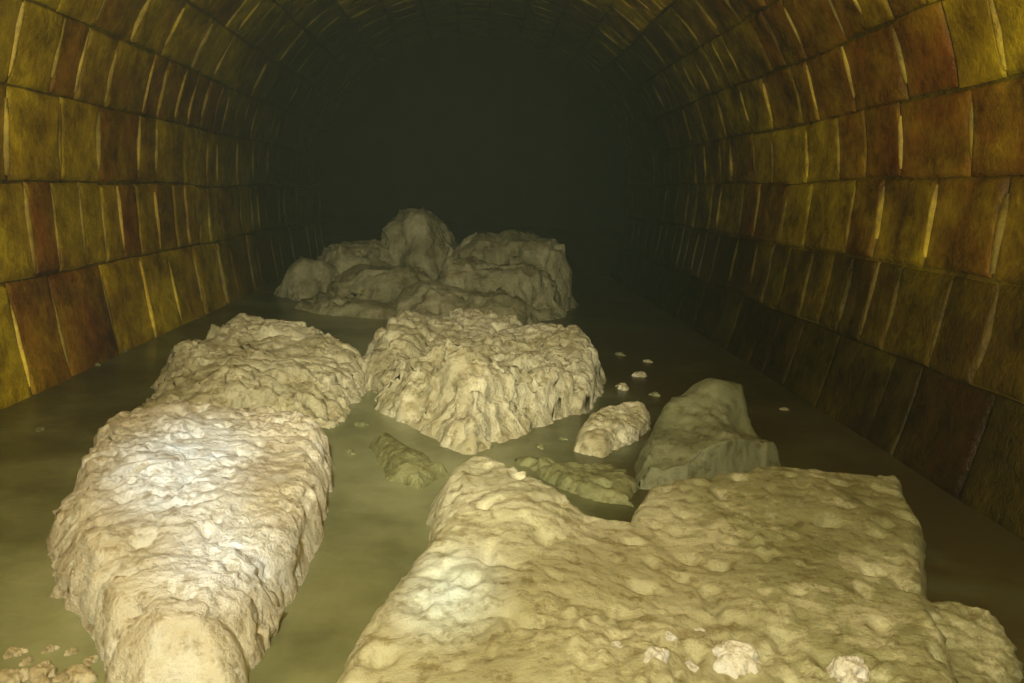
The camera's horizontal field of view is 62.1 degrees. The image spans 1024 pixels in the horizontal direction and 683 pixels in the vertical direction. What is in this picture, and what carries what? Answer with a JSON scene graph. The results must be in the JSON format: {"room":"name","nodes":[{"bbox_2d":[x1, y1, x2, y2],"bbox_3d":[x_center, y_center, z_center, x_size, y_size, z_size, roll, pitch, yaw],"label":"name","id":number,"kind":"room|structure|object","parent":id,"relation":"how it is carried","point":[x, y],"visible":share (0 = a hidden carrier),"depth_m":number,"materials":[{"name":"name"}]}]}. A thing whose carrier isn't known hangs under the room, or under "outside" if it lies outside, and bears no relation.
{"room":"underground passage","nodes":[
{"label":"underground passage","id":0,"kind":"room"},
{"bbox_2d":[0,0,380,409],"bbox_3d":[-0.910,-0.524,2.255,0.378,1.379,6.506,3,10,-3],"label":"wall","id":1,"kind":"structure","parent":0,"point":[160,159],"depth_m":2.50,"materials":[{"name":"brick"}]},
{"bbox_2d":[318,19,641,233],"bbox_3d":[-0.509,-3.170,12.681,6.000,3.200,0.100,3,10,-3],"label":"wall","id":2,"kind":"structure","parent":0,"point":[488,131],"depth_m":12.66,"materials":[{"name":"brick"}]},
{"bbox_2d":[337,0,675,83],"bbox_3d":[-0.022,-1.226,2.173,1.321,0.247,6.511,3,10,-3],"label":"ceiling","id":3,"kind":"structure","parent":0,"point":[583,36],"depth_m":4.44,"materials":[{"name":"brick"}]},
{"bbox_2d":[0,213,1023,682],"bbox_3d":[-0.299,-0.568,6.037,6.000,0.006,13.900,3,10,-3],"label":"water","id":4,"kind":"object","parent":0,"point":[375,528],"visible":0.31,"depth_m":1.56,"materials":[{"name":"green liquid"}]},
{"bbox_2d":[0,667,27,682],"bbox_3d":[-0.489,0.364,0.826,0.066,0.095,0.093,5,10,6],"label":"rock","id":5,"kind":"object","parent":4,"relation":"on","point":[9,675],"visible":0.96,"depth_m":0.82,"materials":[{"name":"beige stone"}]},
{"bbox_2d":[3,647,28,658],"bbox_3d":[-0.512,0.336,0.874,0.048,0.044,0.043,6,10,13],"label":"rock","id":6,"kind":"object","parent":4,"relation":"on","point":[12,651],"visible":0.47,"depth_m":0.87,"materials":[{"name":"beige stone"}]},
{"bbox_2d":[18,656,34,666],"bbox_3d":[-0.491,0.337,0.863,0.028,0.038,0.037,3,10,-8],"label":"crumb","id":7,"kind":"object","parent":4,"relation":"on","point":[28,660],"visible":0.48,"depth_m":0.86,"materials":[{"name":"beige stone"}]},
{"bbox_2d":[35,427,45,431],"bbox_3d":[-0.889,0.182,1.603,0.040,0.044,0.043,0,11,-23],"label":"crumb","id":8,"kind":"object","parent":4,"relation":"on","point":[38,429],"visible":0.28,"depth_m":1.60,"materials":[{"name":"beige stone"}]},
{"bbox_2d":[26,659,56,682],"bbox_3d":[-0.462,0.364,0.840,0.093,0.095,0.069,12,13,40],"label":"rock","id":9,"kind":"object","parent":4,"relation":"on","point":[44,671],"visible":0.97,"depth_m":0.83,"materials":[{"name":"beige stone"}]},
{"bbox_2d":[41,644,60,653],"bbox_3d":[-0.481,0.334,0.885,0.027,0.038,0.037,9,11,27],"label":"crumb","id":10,"kind":"object","parent":4,"relation":"on","point":[50,647],"visible":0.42,"depth_m":0.88,"materials":[{"name":"beige stone"}]},
{"bbox_2d":[64,647,78,655],"bbox_3d":[-0.458,0.333,0.885,0.033,0.032,0.031,1,10,-18],"label":"crumb","id":11,"kind":"object","parent":4,"relation":"on","point":[73,650],"visible":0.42,"depth_m":0.88,"materials":[{"name":"beige stone"}]},
{"bbox_2d":[52,663,98,682],"bbox_3d":[-0.433,0.361,0.843,0.081,0.082,0.069,-1,11,-26],"label":"rock","id":12,"kind":"object","parent":4,"relation":"on","point":[77,673],"visible":0.99,"depth_m":0.83,"materials":[{"name":"beige stone"}]},
{"bbox_2d":[82,655,98,666],"bbox_3d":[-0.431,0.340,0.869,0.036,0.038,0.037,0,11,-19],"label":"crumb","id":13,"kind":"object","parent":4,"relation":"on","point":[88,661],"visible":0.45,"depth_m":0.86,"materials":[{"name":"beige stone"}]},
{"bbox_2d":[345,448,354,454],"bbox_3d":[-0.305,0.226,1.601,0.050,0.051,0.038,11,12,34],"label":"crumb","id":14,"kind":"object","parent":4,"relation":"on","point":[347,451],"visible":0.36,"depth_m":1.59,"materials":[{"name":"beige stone"}]},
{"bbox_2d":[354,421,368,426],"bbox_3d":[-0.316,0.197,1.787,0.062,0.063,0.050,-4,13,-40],"label":"crumb","id":15,"kind":"object","parent":4,"relation":"on","point":[360,423],"visible":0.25,"depth_m":1.77,"materials":[{"name":"beige stone"}]},
{"bbox_2d":[535,443,545,449],"bbox_3d":[0.054,0.236,1.712,0.044,0.063,0.062,-5,14,-43],"label":"crumb","id":16,"kind":"object","parent":4,"relation":"on","point":[541,446],"visible":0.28,"depth_m":1.70,"materials":[{"name":"beige stone"}]},
{"bbox_2d":[615,352,625,355],"bbox_3d":[0.355,0.071,2.801,0.074,0.076,0.062,7,10,15],"label":"crumb","id":17,"kind":"object","parent":4,"relation":"on","point":[616,353],"visible":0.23,"depth_m":2.79,"materials":[{"name":"beige stone"}]},
{"bbox_2d":[615,383,628,390],"bbox_3d":[0.295,0.161,2.313,0.070,0.101,0.099,-3,12,-35],"label":"crumb","id":18,"kind":"object","parent":4,"relation":"in","point":[621,386],"visible":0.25,"depth_m":2.30,"materials":[{"name":"beige stone"}]},
{"bbox_2d":[632,371,646,376],"bbox_3d":[0.371,0.136,2.490,0.106,0.101,0.099,7,10,15],"label":"crumb","id":19,"kind":"object","parent":4,"relation":"in","point":[638,373],"visible":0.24,"depth_m":2.47,"materials":[{"name":"beige stone"}]},
{"bbox_2d":[648,391,660,396],"bbox_3d":[0.376,0.164,2.254,0.062,0.063,0.047,6,10,14],"label":"crumb","id":20,"kind":"object","parent":4,"relation":"on","point":[655,393],"visible":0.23,"depth_m":2.24,"materials":[{"name":"beige stone"}]},
{"bbox_2d":[588,0,1023,539],"bbox_3d":[0.736,-0.406,2.349,0.330,1.345,6.506,3,10,-3],"label":"wall","id":21,"kind":"structure","parent":0,"point":[829,194],"depth_m":2.14,"materials":[{"name":"brick"}]},
{"bbox_3d":[-0.310,-0.401,6.066,2.000,0.100,13.900,3,10,-3],"label":"floor","id":22,"kind":"structure","parent":0,"visible":0},
{"bbox_2d":[46,399,334,682],"bbox_3d":[-0.483,0.275,1.189,0.510,0.225,0.881,3,10,-3],"label":"chunk","id":23,"kind":"object","parent":22,"relation":"on","point":[182,541],"visible":0.91,"depth_m":1.02,"materials":[{"name":"beige stone"}]},
{"bbox_2d":[137,312,368,428],"bbox_3d":[-0.601,0.095,2.097,0.568,0.249,0.934,4,10,-1],"label":"chunk","id":24,"kind":"object","parent":22,"relation":"on","point":[250,362],"visible":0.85,"depth_m":1.90,"materials":[{"name":"beige stone"}]},
{"bbox_2d":[369,432,448,489],"bbox_3d":[-0.214,0.267,1.550,0.196,0.153,0.335,-5,13,-41],"label":"chunk","id":25,"kind":"object","parent":22,"relation":"on","point":[400,462],"visible":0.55,"depth_m":1.50,"materials":[{"name":"beige stone"}]},
{"bbox_2d":[273,207,578,324],"bbox_3d":[-0.364,-0.309,3.697,1.342,0.526,1.347,7,10,18],"label":"mound","id":26,"kind":"object","parent":22,"relation":"on","point":[418,264],"visible":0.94,"depth_m":3.54,"materials":[{"name":"grey stone"}]},
{"bbox_2d":[363,307,606,454],"bbox_3d":[-0.074,0.081,2.267,0.758,0.290,1.365,3,10,-3],"label":"chunk","id":27,"kind":"object","parent":22,"relation":"on","point":[469,379],"visible":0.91,"depth_m":1.95,"materials":[{"name":"beige stone"}]},
{"bbox_2d":[515,456,638,506],"bbox_3d":[0.116,0.297,1.526,0.289,0.147,0.289,3,10,-3],"label":"chunk","id":28,"kind":"object","parent":22,"relation":"on","point":[605,483],"visible":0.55,"depth_m":1.49,"materials":[{"name":"beige stone"}]},
{"bbox_2d":[574,401,650,457],"bbox_3d":[0.212,0.236,1.841,0.205,0.172,0.407,8,11,20],"label":"chunk","id":29,"kind":"object","parent":22,"relation":"on","point":[610,428],"visible":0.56,"depth_m":1.77,"materials":[{"name":"beige stone"}]},
{"bbox_2d":[337,455,1023,682],"bbox_3d":[0.244,0.353,1.068,0.939,0.213,0.857,3,10,-3],"label":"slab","id":30,"kind":"object","parent":22,"relation":"on","point":[513,582],"visible":1,"depth_m":1.00,"materials":[{"name":"beige stone"}]},
{"bbox_2d":[611,640,622,647],"bbox_3d":[0.101,0.318,0.851,0.042,0.038,0.037,-5,13,-41],"label":"crumb","id":31,"kind":"object","parent":30,"relation":"on","point":[615,643],"visible":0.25,"depth_m":0.85,"materials":[{"name":"beige stone"}]},
{"bbox_2d":[643,646,669,663],"bbox_3d":[0.137,0.329,0.828,0.055,0.063,0.062,9,11,25],"label":"crumb","id":32,"kind":"object","parent":30,"relation":"on","point":[663,654],"visible":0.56,"depth_m":0.82,"materials":[{"name":"beige stone"}]},
{"bbox_2d":[663,631,677,640],"bbox_3d":[0.162,0.322,0.891,0.037,0.038,0.030,2,10,-9],"label":"crumb","id":33,"kind":"object","parent":30,"relation":"on","point":[670,636],"visible":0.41,"depth_m":0.89,"materials":[{"name":"beige stone"}]},
{"bbox_2d":[684,660,698,671],"bbox_3d":[0.176,0.347,0.855,0.050,0.051,0.050,1,10,-18],"label":"crumb","id":34,"kind":"object","parent":30,"relation":"on","point":[692,666],"visible":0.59,"depth_m":0.85,"materials":[{"name":"beige stone"}]},
{"bbox_2d":[694,627,704,631],"bbox_3d":[0.205,0.330,0.936,0.035,0.032,0.031,6,10,14],"label":"crumb","id":35,"kind":"object","parent":30,"relation":"on","point":[697,628],"visible":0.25,"depth_m":0.93,"materials":[{"name":"beige stone"}]},
{"bbox_2d":[712,639,761,678],"bbox_3d":[0.226,0.377,0.889,0.131,0.139,0.136,5,10,4],"label":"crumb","id":36,"kind":"object","parent":30,"relation":"on","point":[735,658],"visible":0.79,"depth_m":0.86,"materials":[{"name":"beige stone"}]},
{"bbox_2d":[826,655,869,682],"bbox_3d":[0.338,0.378,0.861,0.097,0.120,0.118,5,10,5],"label":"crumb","id":37,"kind":"object","parent":30,"relation":"on","point":[847,669],"visible":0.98,"depth_m":0.85,"materials":[{"name":"beige stone"}]},
{"bbox_2d":[634,378,780,489],"bbox_3d":[0.368,0.222,1.690,0.383,0.272,0.446,3,10,-3],"label":"rock","id":38,"kind":"object","parent":22,"relation":"on","point":[706,431],"visible":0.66,"depth_m":1.61,"materials":[{"name":"grey stone"}]}
]}

